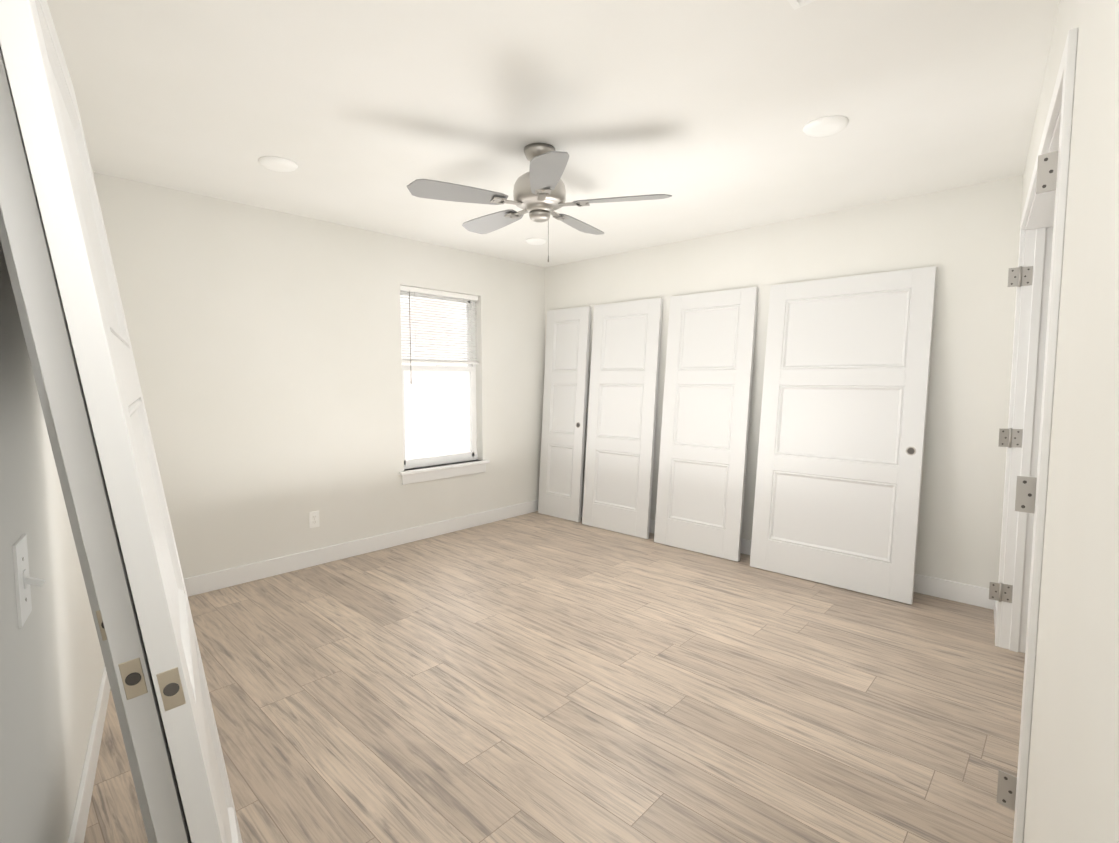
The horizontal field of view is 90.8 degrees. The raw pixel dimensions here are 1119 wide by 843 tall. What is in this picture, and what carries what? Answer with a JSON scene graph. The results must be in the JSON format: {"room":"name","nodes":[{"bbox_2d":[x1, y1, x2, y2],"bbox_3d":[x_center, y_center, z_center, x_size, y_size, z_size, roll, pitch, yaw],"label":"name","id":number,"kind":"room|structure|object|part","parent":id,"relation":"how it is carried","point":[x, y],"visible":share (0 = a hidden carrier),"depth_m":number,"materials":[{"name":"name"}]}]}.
{"room":"empty bedroom","nodes":[
{"label":"empty bedroom","id":0,"kind":"room"},
{"bbox_2d":[0,166,104,842],"bbox_3d":[-1.361,0.008,1.335,0.140,2.470,4.600,-3,5,-35],"label":"wall","id":1,"kind":"structure","parent":0,"point":[52,664],"depth_m":1.28,"materials":[{"name":"paint"}]},
{"bbox_2d":[12,534,44,627],"bbox_3d":[-1.115,0.332,1.168,0.037,0.170,0.105,-3,5,-35],"label":"light switch","id":2,"kind":"object","parent":1,"relation":"attached to","point":[24,580],"visible":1,"depth_m":1.15,"materials":[{"name":"white plastic"}]},
{"bbox_2d":[68,666,109,842],"bbox_3d":[-1.269,1.180,1.428,0.014,0.118,4.400,-3,5,-35],"label":"baseboard","id":3,"kind":"structure","parent":1,"relation":"attached to","point":[80,818],"depth_m":1.79,"materials":[{"name":"white wood"}]},
{"bbox_2d":[0,45,191,842],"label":"door","id":4,"kind":"structure","parent":1,"relation":"in","point":[27,237],"depth_m":0.76,"materials":[{"name":"white wood"}]},
{"bbox_2d":[0,0,242,842],"bbox_3d":[-0.792,0.252,1.088,0.035,2.030,0.812,-12,11,-34],"label":"door","id":5,"kind":"structure","parent":1,"relation":"in","point":[45,103],"depth_m":0.76,"materials":[{"name":"white wood"}]},
{"bbox_2d":[93,172,544,577],"bbox_3d":[-1.592,-0.210,4.212,0.140,2.470,4.360,4,6,43],"label":"wall","id":6,"kind":"structure","parent":0,"point":[266,348],"depth_m":3.83,"materials":[{"name":"paint"}]},
{"bbox_2d":[309,511,319,527],"bbox_3d":[-1.769,0.707,3.981,0.009,0.116,0.072,4,6,43],"label":"outlet","id":7,"kind":"object","parent":6,"relation":"attached to","point":[313,519],"visible":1,"depth_m":3.98,"materials":[{"name":"white plastic"}]},
{"bbox_2d":[184,499,538,596],"bbox_3d":[-1.413,0.956,4.380,0.014,0.118,3.720,4,6,43],"label":"baseboard","id":8,"kind":"structure","parent":6,"relation":"attached to","point":[195,585],"depth_m":4.13,"materials":[{"name":"white wood"}]},
{"bbox_2d":[400,291,476,468],"bbox_3d":[-1.044,-0.367,4.798,0.120,1.506,0.822,4,6,43],"label":"window","id":9,"kind":"structure","parent":6,"relation":"in","point":[441,459],"depth_m":4.89,"materials":[{"name":"white plastic"}]},
{"bbox_3d":[-1.035,-0.700,4.717,0.031,0.750,0.572,4,6,43],"label":"blind cord","id":10,"kind":"part","parent":9,"relation":"part of","materials":[{"name":"grey plastic"}]},
{"bbox_2d":[400,285,478,363],"bbox_3d":[-1.022,-0.808,4.744,0.040,0.614,0.796,4,6,43],"label":"window blind","id":11,"kind":"object","parent":9,"relation":"attached to","point":[423,291],"visible":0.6,"depth_m":4.72,"materials":[{"name":"white plastic"}]},
{"bbox_2d":[399,460,489,484],"bbox_3d":[-1.004,0.436,4.822,0.130,0.111,0.920,4,6,43],"label":"window sill","id":12,"kind":"structure","parent":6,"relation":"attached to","point":[431,473],"depth_m":4.76,"materials":[{"name":"white wood"}]},
{"bbox_2d":[47,0,1059,267],"bbox_3d":[0.104,-1.319,2.106,5.690,0.060,5.320,4,6,43],"label":"ceiling","id":13,"kind":"structure","parent":0,"point":[361,114],"depth_m":2.26,"materials":[{"name":"paint"}]},
{"bbox_2d":[258,156,297,171],"bbox_3d":[-1.466,-1.336,2.879,0.184,0.022,0.184,4,6,43],"label":"recessed light","id":14,"kind":"object","parent":13,"relation":"in","point":[278,164],"visible":1,"depth_m":2.84,"materials":[{"name":"white plastic"}]},
{"bbox_2d":[526,238,546,244],"bbox_3d":[-0.190,-1.458,4.480,0.170,0.022,0.170,4,6,43],"label":"recessed light","id":15,"kind":"object","parent":13,"relation":"in","point":[536,241],"visible":1,"depth_m":4.44,"materials":[{"name":"white plastic"}]},
{"bbox_2d":[407,143,671,261],"bbox_3d":[-0.117,-1.066,2.766,1.191,0.540,1.213,4,6,43],"label":"ceiling fan","id":16,"kind":"object","parent":13,"relation":"hanging from","point":[539,192],"visible":1,"depth_m":2.62,"materials":[{"name":"silver metal"}]},
{"bbox_3d":[-0.102,-1.164,2.726,0.476,0.340,0.486,4,6,43],"label":"motor","id":17,"kind":"part","parent":16,"relation":"part of","materials":[{"name":"silver metal"}]},
{"bbox_3d":[-0.056,-0.894,2.739,0.009,0.200,0.009,4,6,43],"label":"chain","id":18,"kind":"part","parent":16,"relation":"part of","materials":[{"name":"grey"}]},
{"bbox_2d":[787,0,815,9],"bbox_3d":[0.661,-1.231,1.483,0.180,0.020,0.340,4,6,43],"label":"ceiling vent","id":19,"kind":"object","parent":13,"relation":"in","point":[795,4],"visible":0.98,"depth_m":1.64,"materials":[{"name":"white plastic"}]},
{"bbox_2d":[803,116,848,136],"bbox_3d":[1.181,-1.304,2.451,0.184,0.022,0.184,4,6,43],"label":"recessed light","id":20,"kind":"object","parent":13,"relation":"in","point":[825,126],"visible":1,"depth_m":2.42,"materials":[{"name":"white plastic"}]},
{"bbox_2d":[84,511,1024,842],"bbox_3d":[0.104,1.204,2.297,5.690,0.060,5.320,4,6,43],"label":"floor","id":21,"kind":"structure","parent":0,"point":[534,677],"depth_m":2.30,"materials":[{"name":"brown wood"}]},
{"bbox_2d":[538,306,590,521],"bbox_3d":[0.039,-0.078,5.368,0.540,2.030,0.037,4,2,43],"label":"door","id":22,"kind":"structure","parent":21,"relation":"on","point":[564,408],"depth_m":5.34,"materials":[{"name":"white wood"}]},
{"bbox_2d":[582,298,662,538],"bbox_3d":[0.539,-0.040,4.887,0.720,2.030,0.035,4,1,43],"label":"door","id":23,"kind":"structure","parent":21,"relation":"on","point":[623,389],"depth_m":4.86,"materials":[{"name":"white wood"}]},
{"bbox_2d":[654,287,757,561],"bbox_3d":[1.126,0.004,4.322,0.730,2.030,0.035,4,0,43],"label":"door","id":24,"kind":"structure","parent":21,"relation":"on","point":[705,420],"depth_m":4.29,"materials":[{"name":"white wood"}]},
{"bbox_2d":[750,266,936,604],"bbox_3d":[1.824,0.056,3.651,1.000,2.030,0.037,4,-1,43],"label":"door","id":25,"kind":"structure","parent":21,"relation":"on","point":[842,435],"depth_m":3.60,"materials":[{"name":"white wood"}]},
{"bbox_2d":[545,175,1022,587],"bbox_3d":[1.416,-0.217,4.295,4.430,2.470,0.140,4,6,43],"label":"wall","id":26,"kind":"structure","parent":0,"point":[964,240],"depth_m":3.38,"materials":[{"name":"paint"}]},
{"bbox_2d":[581,505,993,609],"bbox_3d":[1.221,0.950,4.460,3.720,0.118,0.014,4,6,43],"label":"baseboard","id":27,"kind":"structure","parent":26,"relation":"attached to","point":[923,584],"depth_m":3.38,"materials":[{"name":"white wood"}]},
{"bbox_2d":[998,0,1118,842],"bbox_3d":[1.288,0.006,1.358,0.140,2.470,4.800,3,5,37],"label":"wall","id":28,"kind":"structure","parent":0,"point":[1072,795],"depth_m":0.89,"materials":[{"name":"paint"}]},
{"bbox_2d":[993,600,996,629],"bbox_3d":[1.239,1.174,1.509,0.014,0.118,4.340,3,5,37],"label":"baseboard","id":29,"kind":"structure","parent":28,"relation":"attached to","point":[995,607],"depth_m":3.02,"materials":[{"name":"white wood"}]},
{"bbox_2d":[989,266,1032,602],"bbox_3d":[2.201,0.080,2.695,0.090,1.647,0.019,3,5,37],"label":"jamb hinges","id":30,"kind":"object","parent":28,"relation":"attached to","point":[1020,276],"visible":1,"depth_m":2.69,"materials":[{"name":"grey metal"}]},
{"bbox_2d":[997,151,1057,810],"bbox_3d":[1.178,0.182,1.353,0.090,1.647,0.022,3,5,37],"label":"jamb hinges","id":31,"kind":"object","parent":28,"relation":"attached to","point":[1026,486],"visible":0.33,"depth_m":1.36,"materials":[{"name":"grey metal"}]},
{"bbox_2d":[995,28,1077,842],"bbox_3d":[1.746,0.137,1.980,0.160,2.116,1.836,3,5,37],"label":"door frame","id":32,"kind":"structure","parent":28,"relation":"attached to","point":[1041,241],"depth_m":2.58,"materials":[{"name":"white wood"}]},
{"label":"outside","id":33,"kind":"structure","parent":0,"visible":0},
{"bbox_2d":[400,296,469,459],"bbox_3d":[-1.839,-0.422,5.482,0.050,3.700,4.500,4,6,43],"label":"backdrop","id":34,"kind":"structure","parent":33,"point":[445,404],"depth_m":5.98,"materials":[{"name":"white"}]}
]}

